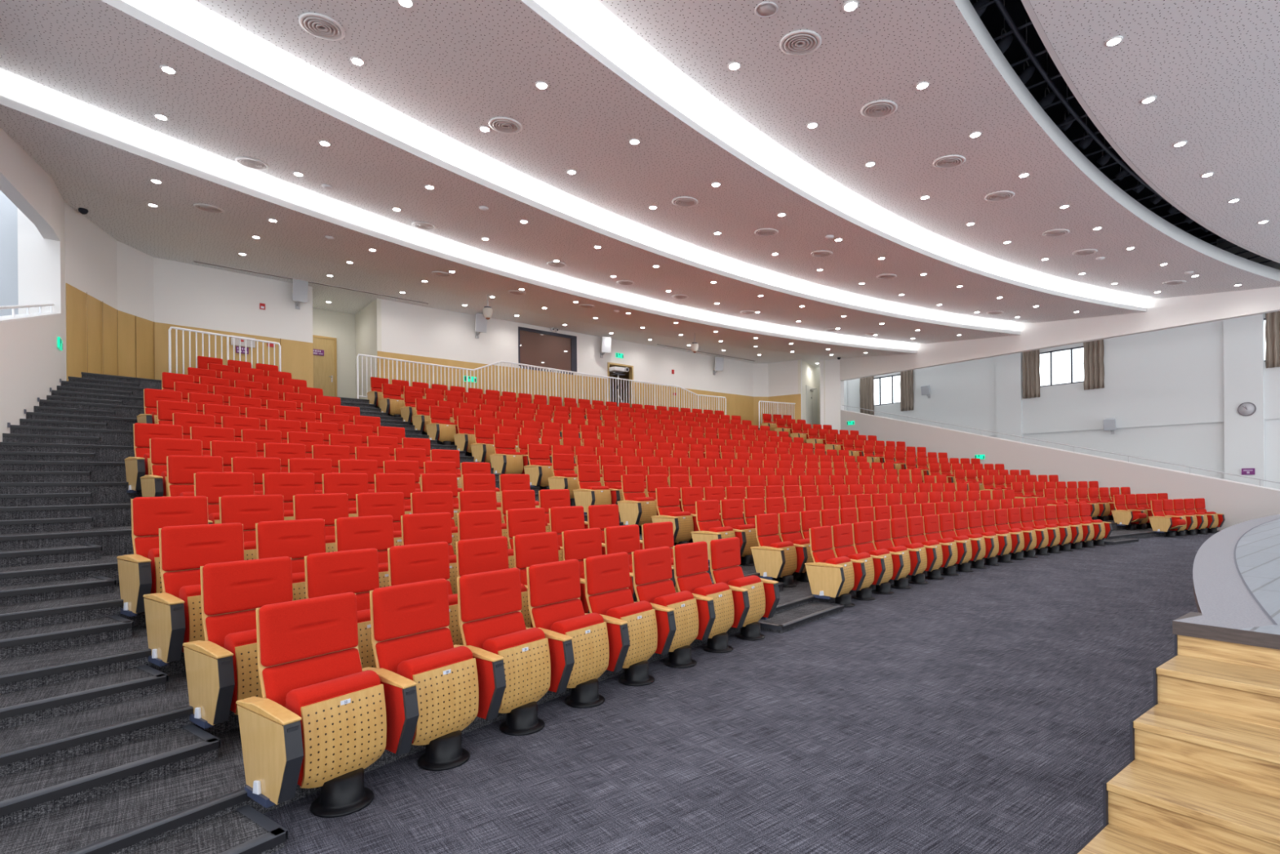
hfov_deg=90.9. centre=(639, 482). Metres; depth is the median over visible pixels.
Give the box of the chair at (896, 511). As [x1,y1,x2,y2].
[889,504,907,537]
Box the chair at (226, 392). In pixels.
[213,385,244,405]
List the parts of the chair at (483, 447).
panel, armrest, arm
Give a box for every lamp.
[973,0,989,17]
[996,0,1013,53]
[1017,19,1035,84]
[1038,52,1055,109]
[1058,84,1074,131]
[1077,113,1093,150]
[1096,137,1111,166]
[1114,159,1128,180]
[1132,181,1145,193]
[1149,195,1161,204]
[1167,205,1177,213]
[1184,216,1193,223]
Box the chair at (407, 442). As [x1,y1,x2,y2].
[401,437,431,461]
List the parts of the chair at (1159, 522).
armrest, panel, arm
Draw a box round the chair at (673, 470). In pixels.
[668,466,690,486]
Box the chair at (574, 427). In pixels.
[561,423,582,445]
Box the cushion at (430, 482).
[422,473,457,497]
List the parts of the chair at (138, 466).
panel, armrest, arm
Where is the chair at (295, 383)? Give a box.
[282,377,306,393]
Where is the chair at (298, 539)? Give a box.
[255,518,325,600]
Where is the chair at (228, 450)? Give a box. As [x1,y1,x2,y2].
[209,440,257,471]
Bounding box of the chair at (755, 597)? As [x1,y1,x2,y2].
[708,537,780,639]
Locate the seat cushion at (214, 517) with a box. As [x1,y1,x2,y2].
[208,512,219,524]
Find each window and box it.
[518,326,577,374]
[873,373,900,405]
[1040,346,1084,386]
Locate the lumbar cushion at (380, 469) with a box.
[377,467,383,472]
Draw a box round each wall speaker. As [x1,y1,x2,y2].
[292,279,308,309]
[475,313,487,338]
[600,336,611,357]
[713,356,724,374]
[920,385,930,398]
[1102,417,1115,434]
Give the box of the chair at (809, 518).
[800,510,835,557]
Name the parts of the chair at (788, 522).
arm, armrest, arm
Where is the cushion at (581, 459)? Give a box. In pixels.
[577,454,597,465]
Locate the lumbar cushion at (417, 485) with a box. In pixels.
[415,483,420,488]
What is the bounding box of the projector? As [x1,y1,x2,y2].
[608,366,628,373]
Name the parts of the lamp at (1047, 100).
hanger rod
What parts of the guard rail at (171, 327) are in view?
post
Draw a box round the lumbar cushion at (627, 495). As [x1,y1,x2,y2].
[623,492,645,500]
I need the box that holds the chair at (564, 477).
[547,453,580,506]
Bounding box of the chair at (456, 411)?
[452,408,471,441]
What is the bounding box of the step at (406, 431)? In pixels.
[404,429,422,435]
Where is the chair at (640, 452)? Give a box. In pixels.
[635,448,652,465]
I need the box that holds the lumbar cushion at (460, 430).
[458,428,474,433]
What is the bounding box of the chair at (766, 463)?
[762,459,776,475]
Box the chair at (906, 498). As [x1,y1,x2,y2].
[900,492,914,505]
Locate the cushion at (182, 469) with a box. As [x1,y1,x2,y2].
[168,454,222,484]
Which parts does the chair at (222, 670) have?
panel, armrest, arm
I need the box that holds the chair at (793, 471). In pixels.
[790,467,804,492]
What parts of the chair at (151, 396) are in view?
panel, armrest, arm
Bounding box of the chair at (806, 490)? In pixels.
[800,484,822,504]
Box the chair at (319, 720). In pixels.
[235,591,386,817]
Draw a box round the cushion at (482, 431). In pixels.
[475,424,495,439]
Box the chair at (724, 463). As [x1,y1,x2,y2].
[715,458,729,475]
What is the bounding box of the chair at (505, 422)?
[502,418,520,435]
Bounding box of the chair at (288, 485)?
[262,472,315,519]
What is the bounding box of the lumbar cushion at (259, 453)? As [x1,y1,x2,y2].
[257,451,264,456]
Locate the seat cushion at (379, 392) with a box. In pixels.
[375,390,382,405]
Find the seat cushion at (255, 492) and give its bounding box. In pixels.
[253,490,263,494]
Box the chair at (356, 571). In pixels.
[304,547,379,667]
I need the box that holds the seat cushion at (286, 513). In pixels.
[284,510,293,516]
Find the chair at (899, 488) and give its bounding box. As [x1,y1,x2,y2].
[891,483,915,503]
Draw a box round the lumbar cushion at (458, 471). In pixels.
[456,468,461,473]
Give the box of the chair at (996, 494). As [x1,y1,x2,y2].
[991,489,1012,506]
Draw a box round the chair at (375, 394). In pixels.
[366,377,388,407]
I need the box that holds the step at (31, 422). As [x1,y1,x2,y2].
[19,418,107,429]
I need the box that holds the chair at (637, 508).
[617,474,657,533]
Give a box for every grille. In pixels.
[293,279,307,302]
[475,313,486,332]
[601,337,611,352]
[715,357,723,370]
[756,4,776,16]
[920,386,928,395]
[1103,419,1115,430]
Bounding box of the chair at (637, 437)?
[634,434,655,449]
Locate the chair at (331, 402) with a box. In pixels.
[315,395,340,413]
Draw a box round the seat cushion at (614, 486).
[611,485,622,488]
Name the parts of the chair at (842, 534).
arm, armrest, arm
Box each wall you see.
[0,127,60,240]
[0,190,17,315]
[0,193,66,441]
[64,202,312,381]
[312,297,381,399]
[376,298,753,404]
[752,360,802,419]
[797,359,819,424]
[823,360,825,424]
[840,238,1279,530]
[847,313,1279,489]
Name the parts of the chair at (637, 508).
panel, armrest, arm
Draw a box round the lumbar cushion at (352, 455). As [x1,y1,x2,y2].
[349,453,355,458]
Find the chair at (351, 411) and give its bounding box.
[333,404,359,424]
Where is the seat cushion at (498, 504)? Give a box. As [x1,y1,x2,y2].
[496,502,501,506]
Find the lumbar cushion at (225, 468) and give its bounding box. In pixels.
[222,465,231,471]
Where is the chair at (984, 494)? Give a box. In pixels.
[979,489,999,506]
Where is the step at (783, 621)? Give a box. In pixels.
[757,600,844,632]
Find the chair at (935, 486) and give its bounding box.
[930,483,942,501]
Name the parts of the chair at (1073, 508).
arm, arm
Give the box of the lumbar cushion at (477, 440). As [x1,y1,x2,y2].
[475,438,493,443]
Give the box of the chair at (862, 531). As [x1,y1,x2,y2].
[852,520,893,594]
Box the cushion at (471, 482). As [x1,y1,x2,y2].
[462,473,495,490]
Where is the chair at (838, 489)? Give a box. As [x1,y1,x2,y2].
[832,484,857,512]
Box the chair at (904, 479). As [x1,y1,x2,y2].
[897,475,918,492]
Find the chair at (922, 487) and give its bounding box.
[918,483,942,502]
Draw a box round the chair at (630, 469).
[625,465,648,497]
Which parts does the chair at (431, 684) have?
armrest, arm, arm, number plate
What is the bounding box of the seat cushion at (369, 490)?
[368,488,374,493]
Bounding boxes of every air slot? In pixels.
[193,260,429,303]
[657,343,754,361]
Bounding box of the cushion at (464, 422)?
[457,415,477,429]
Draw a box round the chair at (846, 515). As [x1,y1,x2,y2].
[838,507,872,542]
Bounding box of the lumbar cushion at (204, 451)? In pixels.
[202,449,210,454]
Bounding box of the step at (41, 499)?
[0,493,92,506]
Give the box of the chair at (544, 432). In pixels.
[541,428,559,437]
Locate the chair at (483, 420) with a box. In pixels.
[480,417,499,433]
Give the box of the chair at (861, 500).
[854,493,871,511]
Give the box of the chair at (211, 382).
[199,376,230,394]
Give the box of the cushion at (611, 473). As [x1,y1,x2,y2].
[603,464,623,481]
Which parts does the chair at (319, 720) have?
panel, armrest, arm, number plate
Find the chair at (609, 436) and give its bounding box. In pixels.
[599,432,615,446]
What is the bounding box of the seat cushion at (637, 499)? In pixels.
[631,497,654,501]
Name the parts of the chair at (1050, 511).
arm, arm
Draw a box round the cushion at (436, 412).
[430,405,449,419]
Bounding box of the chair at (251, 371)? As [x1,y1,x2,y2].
[238,367,263,381]
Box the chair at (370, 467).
[337,458,377,493]
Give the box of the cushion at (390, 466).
[384,460,419,482]
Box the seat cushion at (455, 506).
[453,503,458,509]
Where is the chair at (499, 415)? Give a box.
[495,411,512,426]
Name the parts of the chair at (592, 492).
panel, armrest, arm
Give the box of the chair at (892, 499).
[885,493,899,506]
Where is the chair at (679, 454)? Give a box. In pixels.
[671,449,687,466]
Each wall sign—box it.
[235,346,248,354]
[1241,467,1254,475]
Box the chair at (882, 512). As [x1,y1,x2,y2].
[873,505,891,540]
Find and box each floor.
[0,441,484,462]
[0,460,524,481]
[0,480,923,503]
[0,493,538,527]
[0,511,619,555]
[0,515,1111,694]
[0,519,640,586]
[0,520,1148,777]
[0,533,693,631]
[9,424,470,456]
[26,411,826,453]
[39,399,427,435]
[51,390,792,440]
[61,380,401,417]
[80,372,759,430]
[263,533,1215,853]
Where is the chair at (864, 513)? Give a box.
[856,506,890,539]
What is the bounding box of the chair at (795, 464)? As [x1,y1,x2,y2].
[791,460,805,475]
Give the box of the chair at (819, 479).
[814,475,833,494]
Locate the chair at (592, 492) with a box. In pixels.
[573,464,611,514]
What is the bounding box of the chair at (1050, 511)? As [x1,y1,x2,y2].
[1043,505,1072,551]
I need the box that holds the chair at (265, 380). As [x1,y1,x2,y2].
[253,374,278,390]
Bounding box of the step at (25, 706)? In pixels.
[0,664,168,729]
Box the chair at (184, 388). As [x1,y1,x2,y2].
[173,381,208,402]
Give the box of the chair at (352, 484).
[322,472,368,516]
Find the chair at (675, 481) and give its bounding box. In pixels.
[668,475,689,511]
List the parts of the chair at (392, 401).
panel, arm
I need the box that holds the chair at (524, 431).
[520,426,539,444]
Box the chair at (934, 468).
[928,462,948,483]
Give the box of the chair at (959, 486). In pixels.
[955,482,967,500]
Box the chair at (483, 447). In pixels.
[471,424,495,467]
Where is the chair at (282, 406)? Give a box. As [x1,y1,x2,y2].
[266,399,297,419]
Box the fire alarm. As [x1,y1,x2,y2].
[259,302,265,310]
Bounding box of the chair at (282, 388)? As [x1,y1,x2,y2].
[266,383,293,400]
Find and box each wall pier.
[819,359,840,434]
[840,380,844,409]
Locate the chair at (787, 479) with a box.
[782,475,800,496]
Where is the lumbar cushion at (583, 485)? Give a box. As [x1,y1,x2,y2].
[579,481,601,491]
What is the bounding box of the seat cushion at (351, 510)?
[348,507,356,513]
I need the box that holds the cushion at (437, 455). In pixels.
[431,448,459,468]
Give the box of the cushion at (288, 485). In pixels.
[263,472,315,501]
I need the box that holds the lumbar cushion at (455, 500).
[453,497,458,503]
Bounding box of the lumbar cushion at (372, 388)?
[371,387,382,391]
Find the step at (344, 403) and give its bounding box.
[340,401,375,408]
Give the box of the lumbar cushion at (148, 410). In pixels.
[145,407,156,413]
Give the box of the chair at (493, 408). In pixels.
[480,404,497,417]
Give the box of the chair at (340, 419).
[320,413,349,434]
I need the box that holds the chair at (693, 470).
[688,466,711,486]
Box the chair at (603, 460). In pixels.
[599,455,619,474]
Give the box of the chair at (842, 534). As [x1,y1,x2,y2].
[831,523,875,600]
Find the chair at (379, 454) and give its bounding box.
[355,446,390,473]
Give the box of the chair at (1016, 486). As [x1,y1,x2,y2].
[1011,481,1032,504]
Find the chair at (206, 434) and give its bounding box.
[190,426,235,456]
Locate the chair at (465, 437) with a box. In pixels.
[453,415,477,456]
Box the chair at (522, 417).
[515,413,532,427]
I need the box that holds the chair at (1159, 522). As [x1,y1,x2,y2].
[1148,499,1186,537]
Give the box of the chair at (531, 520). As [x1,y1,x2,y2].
[506,507,563,560]
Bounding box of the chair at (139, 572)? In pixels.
[116,495,208,616]
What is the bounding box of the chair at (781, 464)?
[777,460,791,475]
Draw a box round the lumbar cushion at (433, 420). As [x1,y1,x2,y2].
[431,418,450,422]
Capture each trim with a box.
[0,311,61,323]
[86,292,280,379]
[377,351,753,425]
[753,393,800,427]
[840,408,1279,490]
[1021,0,1279,263]
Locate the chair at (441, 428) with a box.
[426,405,455,444]
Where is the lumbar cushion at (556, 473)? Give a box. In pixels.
[553,470,574,476]
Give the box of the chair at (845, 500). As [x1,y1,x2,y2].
[838,494,855,509]
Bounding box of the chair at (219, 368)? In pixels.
[208,363,234,377]
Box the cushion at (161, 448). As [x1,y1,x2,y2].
[151,437,202,464]
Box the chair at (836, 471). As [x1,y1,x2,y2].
[833,468,845,484]
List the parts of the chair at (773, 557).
panel, armrest, arm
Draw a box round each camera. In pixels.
[78,207,88,214]
[482,294,493,319]
[690,333,698,352]
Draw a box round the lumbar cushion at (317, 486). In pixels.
[314,483,322,489]
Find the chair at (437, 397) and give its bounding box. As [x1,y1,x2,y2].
[425,393,443,406]
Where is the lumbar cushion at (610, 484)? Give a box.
[604,481,622,488]
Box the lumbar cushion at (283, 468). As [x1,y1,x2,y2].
[280,466,288,471]
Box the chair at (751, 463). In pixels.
[747,459,761,475]
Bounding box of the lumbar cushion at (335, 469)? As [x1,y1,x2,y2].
[332,466,338,472]
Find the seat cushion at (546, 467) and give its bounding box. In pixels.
[535,462,551,484]
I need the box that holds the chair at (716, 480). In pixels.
[711,475,729,499]
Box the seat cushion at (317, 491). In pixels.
[315,489,322,493]
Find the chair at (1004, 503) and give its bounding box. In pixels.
[1000,498,1020,522]
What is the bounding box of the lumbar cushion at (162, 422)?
[158,420,173,424]
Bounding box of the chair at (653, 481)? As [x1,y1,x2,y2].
[645,474,679,515]
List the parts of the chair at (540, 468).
panel, armrest, arm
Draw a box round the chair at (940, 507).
[934,502,954,530]
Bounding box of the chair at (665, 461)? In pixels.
[661,457,678,475]
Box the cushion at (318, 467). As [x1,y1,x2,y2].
[288,457,332,483]
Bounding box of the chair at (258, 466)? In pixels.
[231,456,280,494]
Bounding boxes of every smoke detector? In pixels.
[321,184,332,190]
[324,235,334,239]
[479,205,488,211]
[825,235,833,239]
[1095,257,1104,260]
[1184,271,1193,274]
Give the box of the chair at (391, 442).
[367,435,397,460]
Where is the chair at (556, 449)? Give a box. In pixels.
[551,444,577,473]
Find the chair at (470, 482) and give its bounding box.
[462,473,503,523]
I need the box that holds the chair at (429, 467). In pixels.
[423,461,462,499]
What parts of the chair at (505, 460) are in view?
panel, armrest, arm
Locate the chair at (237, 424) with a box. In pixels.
[221,415,260,441]
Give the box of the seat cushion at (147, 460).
[143,453,150,479]
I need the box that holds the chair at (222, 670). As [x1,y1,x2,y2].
[182,555,293,728]
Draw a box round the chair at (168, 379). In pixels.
[161,372,194,391]
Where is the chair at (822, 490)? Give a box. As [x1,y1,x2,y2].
[817,484,839,511]
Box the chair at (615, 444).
[602,439,619,455]
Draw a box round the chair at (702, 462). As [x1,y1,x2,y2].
[697,457,713,475]
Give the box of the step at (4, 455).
[0,450,95,462]
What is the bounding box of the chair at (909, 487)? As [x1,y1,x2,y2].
[905,483,928,502]
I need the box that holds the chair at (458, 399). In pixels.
[446,395,463,408]
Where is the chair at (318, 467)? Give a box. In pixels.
[288,457,332,493]
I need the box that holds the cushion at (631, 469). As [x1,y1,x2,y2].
[626,465,646,480]
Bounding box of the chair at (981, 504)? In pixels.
[974,499,995,525]
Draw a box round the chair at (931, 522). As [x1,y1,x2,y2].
[922,514,959,575]
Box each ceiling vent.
[193,203,224,213]
[235,156,269,169]
[297,12,345,40]
[411,221,436,229]
[431,271,452,276]
[488,116,522,133]
[507,289,525,294]
[546,261,566,267]
[577,304,595,307]
[616,280,634,284]
[671,196,697,207]
[671,294,688,298]
[740,310,755,314]
[754,228,777,235]
[779,30,821,56]
[810,250,832,257]
[825,328,839,331]
[860,100,897,118]
[865,332,879,334]
[875,273,896,279]
[932,155,965,168]
[984,191,1014,201]
[986,311,1004,314]
[1042,229,1069,236]
[1071,248,1097,255]
[1162,280,1186,284]
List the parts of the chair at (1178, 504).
arm, arm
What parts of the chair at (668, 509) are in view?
panel, armrest, arm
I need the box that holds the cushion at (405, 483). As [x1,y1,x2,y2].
[375,473,415,497]
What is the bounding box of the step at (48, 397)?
[46,395,122,404]
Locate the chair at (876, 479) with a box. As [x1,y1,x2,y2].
[871,475,892,493]
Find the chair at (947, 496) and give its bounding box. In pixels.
[941,491,962,511]
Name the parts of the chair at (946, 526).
arm, arm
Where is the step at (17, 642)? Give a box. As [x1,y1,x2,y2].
[0,614,133,659]
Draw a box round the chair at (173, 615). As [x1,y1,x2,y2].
[142,522,244,666]
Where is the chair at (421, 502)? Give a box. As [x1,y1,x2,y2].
[410,491,458,555]
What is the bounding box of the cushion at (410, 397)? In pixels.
[404,391,422,403]
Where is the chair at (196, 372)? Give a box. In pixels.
[186,367,216,383]
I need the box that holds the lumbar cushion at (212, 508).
[208,503,219,516]
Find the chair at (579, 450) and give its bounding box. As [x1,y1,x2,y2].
[573,445,600,474]
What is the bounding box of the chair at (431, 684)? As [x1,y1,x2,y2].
[362,577,478,770]
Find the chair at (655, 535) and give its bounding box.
[641,521,707,591]
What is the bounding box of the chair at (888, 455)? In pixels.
[881,451,901,474]
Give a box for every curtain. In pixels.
[859,376,874,415]
[900,369,913,411]
[1022,349,1040,398]
[1083,339,1104,390]
[1265,311,1279,368]
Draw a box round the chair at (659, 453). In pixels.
[653,448,670,466]
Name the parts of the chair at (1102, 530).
arm, arm, arm, arm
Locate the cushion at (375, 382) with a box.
[370,377,388,388]
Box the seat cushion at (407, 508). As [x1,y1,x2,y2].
[404,505,411,511]
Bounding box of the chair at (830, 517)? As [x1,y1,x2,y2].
[819,508,856,552]
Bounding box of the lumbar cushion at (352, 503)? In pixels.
[348,499,356,507]
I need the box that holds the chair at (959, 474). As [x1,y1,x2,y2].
[954,469,972,491]
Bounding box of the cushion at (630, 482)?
[622,474,644,492]
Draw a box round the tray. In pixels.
[610,373,625,376]
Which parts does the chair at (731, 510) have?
arm, armrest, arm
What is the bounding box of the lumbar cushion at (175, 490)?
[168,484,194,496]
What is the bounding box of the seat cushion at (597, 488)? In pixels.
[586,485,608,491]
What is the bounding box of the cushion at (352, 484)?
[323,472,368,499]
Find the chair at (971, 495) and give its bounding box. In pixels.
[966,490,987,510]
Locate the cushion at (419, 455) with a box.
[395,447,426,467]
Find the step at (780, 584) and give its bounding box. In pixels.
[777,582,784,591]
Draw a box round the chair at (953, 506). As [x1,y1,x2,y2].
[947,501,968,528]
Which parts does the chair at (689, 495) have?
arm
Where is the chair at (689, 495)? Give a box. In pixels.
[680,486,702,538]
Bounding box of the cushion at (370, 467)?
[339,458,377,483]
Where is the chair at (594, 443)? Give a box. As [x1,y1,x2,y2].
[582,438,600,454]
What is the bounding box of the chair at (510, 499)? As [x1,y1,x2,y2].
[500,489,549,532]
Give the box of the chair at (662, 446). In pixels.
[656,442,671,457]
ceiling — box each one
[0,0,1279,357]
[53,179,847,368]
[968,0,1279,270]
[1029,0,1279,261]
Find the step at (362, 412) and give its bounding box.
[360,410,387,416]
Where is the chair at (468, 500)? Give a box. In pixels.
[457,490,509,548]
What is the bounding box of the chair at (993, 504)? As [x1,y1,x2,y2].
[987,498,1007,524]
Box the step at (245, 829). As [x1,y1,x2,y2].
[124,804,288,853]
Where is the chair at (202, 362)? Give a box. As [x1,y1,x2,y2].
[196,355,222,368]
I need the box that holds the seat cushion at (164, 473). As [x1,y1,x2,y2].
[160,471,167,496]
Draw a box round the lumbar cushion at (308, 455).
[306,453,312,457]
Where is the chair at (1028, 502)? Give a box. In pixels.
[1023,497,1044,519]
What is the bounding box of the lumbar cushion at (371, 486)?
[368,483,374,488]
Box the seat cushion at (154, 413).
[151,411,156,423]
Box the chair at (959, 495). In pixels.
[954,490,975,511]
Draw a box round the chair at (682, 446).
[673,443,688,457]
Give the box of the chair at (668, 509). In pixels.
[651,487,693,544]
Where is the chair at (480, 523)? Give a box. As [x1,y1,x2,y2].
[457,509,514,568]
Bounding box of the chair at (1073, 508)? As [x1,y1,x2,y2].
[1066,503,1095,547]
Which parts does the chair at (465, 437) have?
panel, arm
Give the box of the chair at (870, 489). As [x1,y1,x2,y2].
[862,484,886,501]
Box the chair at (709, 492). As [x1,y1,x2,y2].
[703,486,724,526]
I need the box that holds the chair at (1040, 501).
[1035,497,1056,519]
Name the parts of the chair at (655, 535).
arm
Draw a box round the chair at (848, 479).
[844,475,863,493]
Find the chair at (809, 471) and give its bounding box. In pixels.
[804,467,818,484]
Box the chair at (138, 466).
[124,422,182,493]
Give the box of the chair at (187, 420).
[172,412,214,439]
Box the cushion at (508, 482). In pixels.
[500,474,529,491]
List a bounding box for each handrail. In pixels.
[0,303,53,316]
[842,404,1279,485]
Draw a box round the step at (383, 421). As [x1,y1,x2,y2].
[380,419,409,425]
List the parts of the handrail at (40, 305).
post, rail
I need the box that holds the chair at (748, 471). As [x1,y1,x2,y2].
[742,466,766,486]
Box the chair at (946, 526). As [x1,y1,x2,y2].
[937,512,973,572]
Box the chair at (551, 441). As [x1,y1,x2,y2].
[540,435,559,462]
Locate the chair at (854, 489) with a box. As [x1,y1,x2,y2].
[848,484,871,506]
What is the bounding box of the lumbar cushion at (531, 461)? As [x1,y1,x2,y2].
[528,458,550,465]
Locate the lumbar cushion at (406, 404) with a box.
[404,402,415,406]
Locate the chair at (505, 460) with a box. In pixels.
[489,433,523,474]
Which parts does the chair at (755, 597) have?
arm, armrest, arm, arm, armrest, arm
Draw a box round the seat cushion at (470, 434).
[463,431,474,450]
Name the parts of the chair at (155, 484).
panel, armrest, arm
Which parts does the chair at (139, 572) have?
panel, armrest, arm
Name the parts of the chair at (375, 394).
panel, arm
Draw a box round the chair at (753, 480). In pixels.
[748,475,765,502]
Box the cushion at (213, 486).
[195,471,253,503]
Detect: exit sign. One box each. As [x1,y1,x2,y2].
[57,337,62,351]
[463,375,476,382]
[615,352,623,358]
[846,420,854,425]
[974,454,984,458]
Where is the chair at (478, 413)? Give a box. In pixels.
[474,409,493,424]
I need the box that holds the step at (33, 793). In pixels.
[0,723,221,828]
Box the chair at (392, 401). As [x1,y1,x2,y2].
[378,383,404,417]
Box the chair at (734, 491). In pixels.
[724,485,746,524]
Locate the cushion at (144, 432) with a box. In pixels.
[134,422,182,447]
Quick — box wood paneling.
[66,283,313,387]
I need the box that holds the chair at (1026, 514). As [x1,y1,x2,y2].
[1019,506,1049,555]
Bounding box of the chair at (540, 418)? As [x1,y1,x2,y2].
[534,414,551,435]
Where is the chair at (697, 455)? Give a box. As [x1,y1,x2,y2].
[688,450,703,466]
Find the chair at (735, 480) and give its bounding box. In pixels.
[729,475,747,498]
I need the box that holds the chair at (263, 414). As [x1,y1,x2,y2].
[245,407,279,430]
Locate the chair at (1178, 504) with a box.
[1172,498,1198,534]
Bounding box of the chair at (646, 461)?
[641,456,669,484]
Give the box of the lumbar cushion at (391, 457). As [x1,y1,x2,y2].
[389,455,395,459]
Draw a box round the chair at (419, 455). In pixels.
[394,447,426,488]
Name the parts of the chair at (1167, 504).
armrest, arm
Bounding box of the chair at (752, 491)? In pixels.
[745,485,765,513]
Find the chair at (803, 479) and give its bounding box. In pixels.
[799,475,817,495]
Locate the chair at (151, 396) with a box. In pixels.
[136,388,182,423]
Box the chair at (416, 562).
[387,541,463,644]
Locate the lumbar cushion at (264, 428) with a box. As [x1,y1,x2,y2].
[259,426,266,430]
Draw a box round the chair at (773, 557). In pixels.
[751,513,796,586]
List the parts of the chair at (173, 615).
panel, armrest, arm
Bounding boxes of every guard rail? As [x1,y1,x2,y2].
[168,326,280,373]
[356,353,726,414]
[758,400,795,427]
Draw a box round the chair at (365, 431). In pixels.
[342,423,373,446]
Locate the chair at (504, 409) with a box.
[499,405,515,419]
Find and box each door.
[312,334,337,396]
[607,362,633,407]
[805,385,817,428]
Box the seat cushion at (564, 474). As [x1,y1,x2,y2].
[560,473,577,476]
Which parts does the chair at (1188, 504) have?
arm, arm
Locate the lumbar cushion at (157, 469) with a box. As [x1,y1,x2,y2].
[151,464,167,475]
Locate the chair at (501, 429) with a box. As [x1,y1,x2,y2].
[497,426,519,452]
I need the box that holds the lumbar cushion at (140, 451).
[135,447,150,457]
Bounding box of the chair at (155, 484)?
[140,437,202,497]
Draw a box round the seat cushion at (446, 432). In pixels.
[435,421,454,439]
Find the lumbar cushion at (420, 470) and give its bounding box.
[418,468,424,472]
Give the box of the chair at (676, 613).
[631,546,698,667]
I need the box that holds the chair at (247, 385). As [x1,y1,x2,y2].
[234,379,262,397]
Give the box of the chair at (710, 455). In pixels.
[705,451,719,466]
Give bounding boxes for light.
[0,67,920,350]
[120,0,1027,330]
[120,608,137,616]
[123,601,128,610]
[126,489,136,493]
[146,203,158,207]
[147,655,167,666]
[149,178,162,183]
[151,648,157,657]
[153,113,168,120]
[159,65,177,75]
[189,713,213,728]
[194,706,201,718]
[244,785,275,808]
[251,235,261,239]
[252,779,261,794]
[267,218,277,222]
[292,171,303,177]
[318,140,331,146]
[350,56,364,66]
[391,207,401,211]
[396,0,413,8]
[424,184,435,189]
[479,125,490,133]
[481,237,489,240]
[519,219,528,223]
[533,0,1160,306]
[535,80,548,89]
[566,169,577,174]
[593,245,601,248]
[628,138,639,145]
[648,205,657,209]
[711,182,720,186]
[713,231,721,235]
[727,62,741,71]
[758,575,773,579]
[777,213,786,217]
[806,122,818,128]
[813,594,831,599]
[819,591,823,595]
[834,238,842,241]
[842,0,859,12]
[864,161,875,167]
[915,81,929,89]
[920,195,929,199]
[965,222,975,225]
[968,131,982,137]
[1002,240,1011,244]
[1017,173,1029,177]
[1058,204,1070,208]
[1092,226,1102,230]
[1104,35,1123,46]
[1125,246,1135,249]
[1140,95,1156,104]
[1172,140,1186,146]
[1200,172,1213,177]
[1227,198,1239,203]
[1257,220,1269,223]
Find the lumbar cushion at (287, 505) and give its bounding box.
[283,502,293,510]
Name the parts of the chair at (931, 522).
arm, arm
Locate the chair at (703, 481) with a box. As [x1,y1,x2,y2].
[690,475,710,500]
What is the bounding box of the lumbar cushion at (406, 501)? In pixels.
[404,498,410,506]
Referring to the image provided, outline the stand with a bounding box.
[610,373,625,402]
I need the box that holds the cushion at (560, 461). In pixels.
[552,453,574,469]
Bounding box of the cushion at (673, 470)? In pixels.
[669,466,687,475]
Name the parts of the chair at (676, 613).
armrest, arm, arm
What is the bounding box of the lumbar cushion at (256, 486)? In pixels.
[253,484,262,490]
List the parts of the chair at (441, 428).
panel, arm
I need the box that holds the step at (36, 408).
[33,405,115,417]
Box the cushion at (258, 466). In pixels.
[232,456,280,483]
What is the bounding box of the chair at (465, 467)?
[460,462,501,502]
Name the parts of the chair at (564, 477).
panel, armrest, arm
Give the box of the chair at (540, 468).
[523,443,553,489]
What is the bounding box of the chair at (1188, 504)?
[1182,497,1208,533]
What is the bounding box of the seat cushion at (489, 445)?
[481,440,493,461]
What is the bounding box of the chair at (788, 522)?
[777,511,813,582]
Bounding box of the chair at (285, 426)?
[265,418,301,443]
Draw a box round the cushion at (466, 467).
[461,462,490,474]
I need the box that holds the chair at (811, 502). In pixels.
[803,495,822,519]
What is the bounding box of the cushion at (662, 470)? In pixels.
[648,466,667,480]
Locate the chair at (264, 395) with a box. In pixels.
[249,388,279,408]
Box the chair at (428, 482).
[420,473,458,526]
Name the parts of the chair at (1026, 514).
arm, arm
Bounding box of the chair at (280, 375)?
[267,370,291,384]
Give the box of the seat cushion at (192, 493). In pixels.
[179,491,194,496]
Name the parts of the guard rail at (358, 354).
post, post, post, post, post, post, post, post, post, post, post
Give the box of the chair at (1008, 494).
[1003,488,1024,506]
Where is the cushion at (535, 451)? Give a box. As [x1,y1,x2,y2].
[528,443,549,459]
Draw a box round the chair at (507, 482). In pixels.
[498,474,539,507]
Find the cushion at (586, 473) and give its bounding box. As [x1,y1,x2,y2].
[577,464,600,481]
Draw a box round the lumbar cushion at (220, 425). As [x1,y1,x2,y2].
[214,423,222,427]
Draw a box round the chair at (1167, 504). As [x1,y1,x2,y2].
[1161,498,1186,536]
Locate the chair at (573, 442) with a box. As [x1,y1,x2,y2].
[562,437,580,463]
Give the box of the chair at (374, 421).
[353,415,380,435]
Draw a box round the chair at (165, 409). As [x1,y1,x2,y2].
[156,400,196,424]
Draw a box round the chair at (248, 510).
[218,494,284,559]
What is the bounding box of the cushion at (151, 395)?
[144,388,182,408]
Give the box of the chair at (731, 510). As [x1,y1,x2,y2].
[720,498,758,565]
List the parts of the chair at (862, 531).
armrest, arm, arm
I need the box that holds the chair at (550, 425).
[542,422,562,444]
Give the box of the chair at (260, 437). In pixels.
[241,428,281,457]
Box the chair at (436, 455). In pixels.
[430,448,462,488]
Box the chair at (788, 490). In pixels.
[782,484,804,507]
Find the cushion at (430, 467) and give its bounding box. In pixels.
[424,461,456,474]
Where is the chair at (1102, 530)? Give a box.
[1078,502,1112,546]

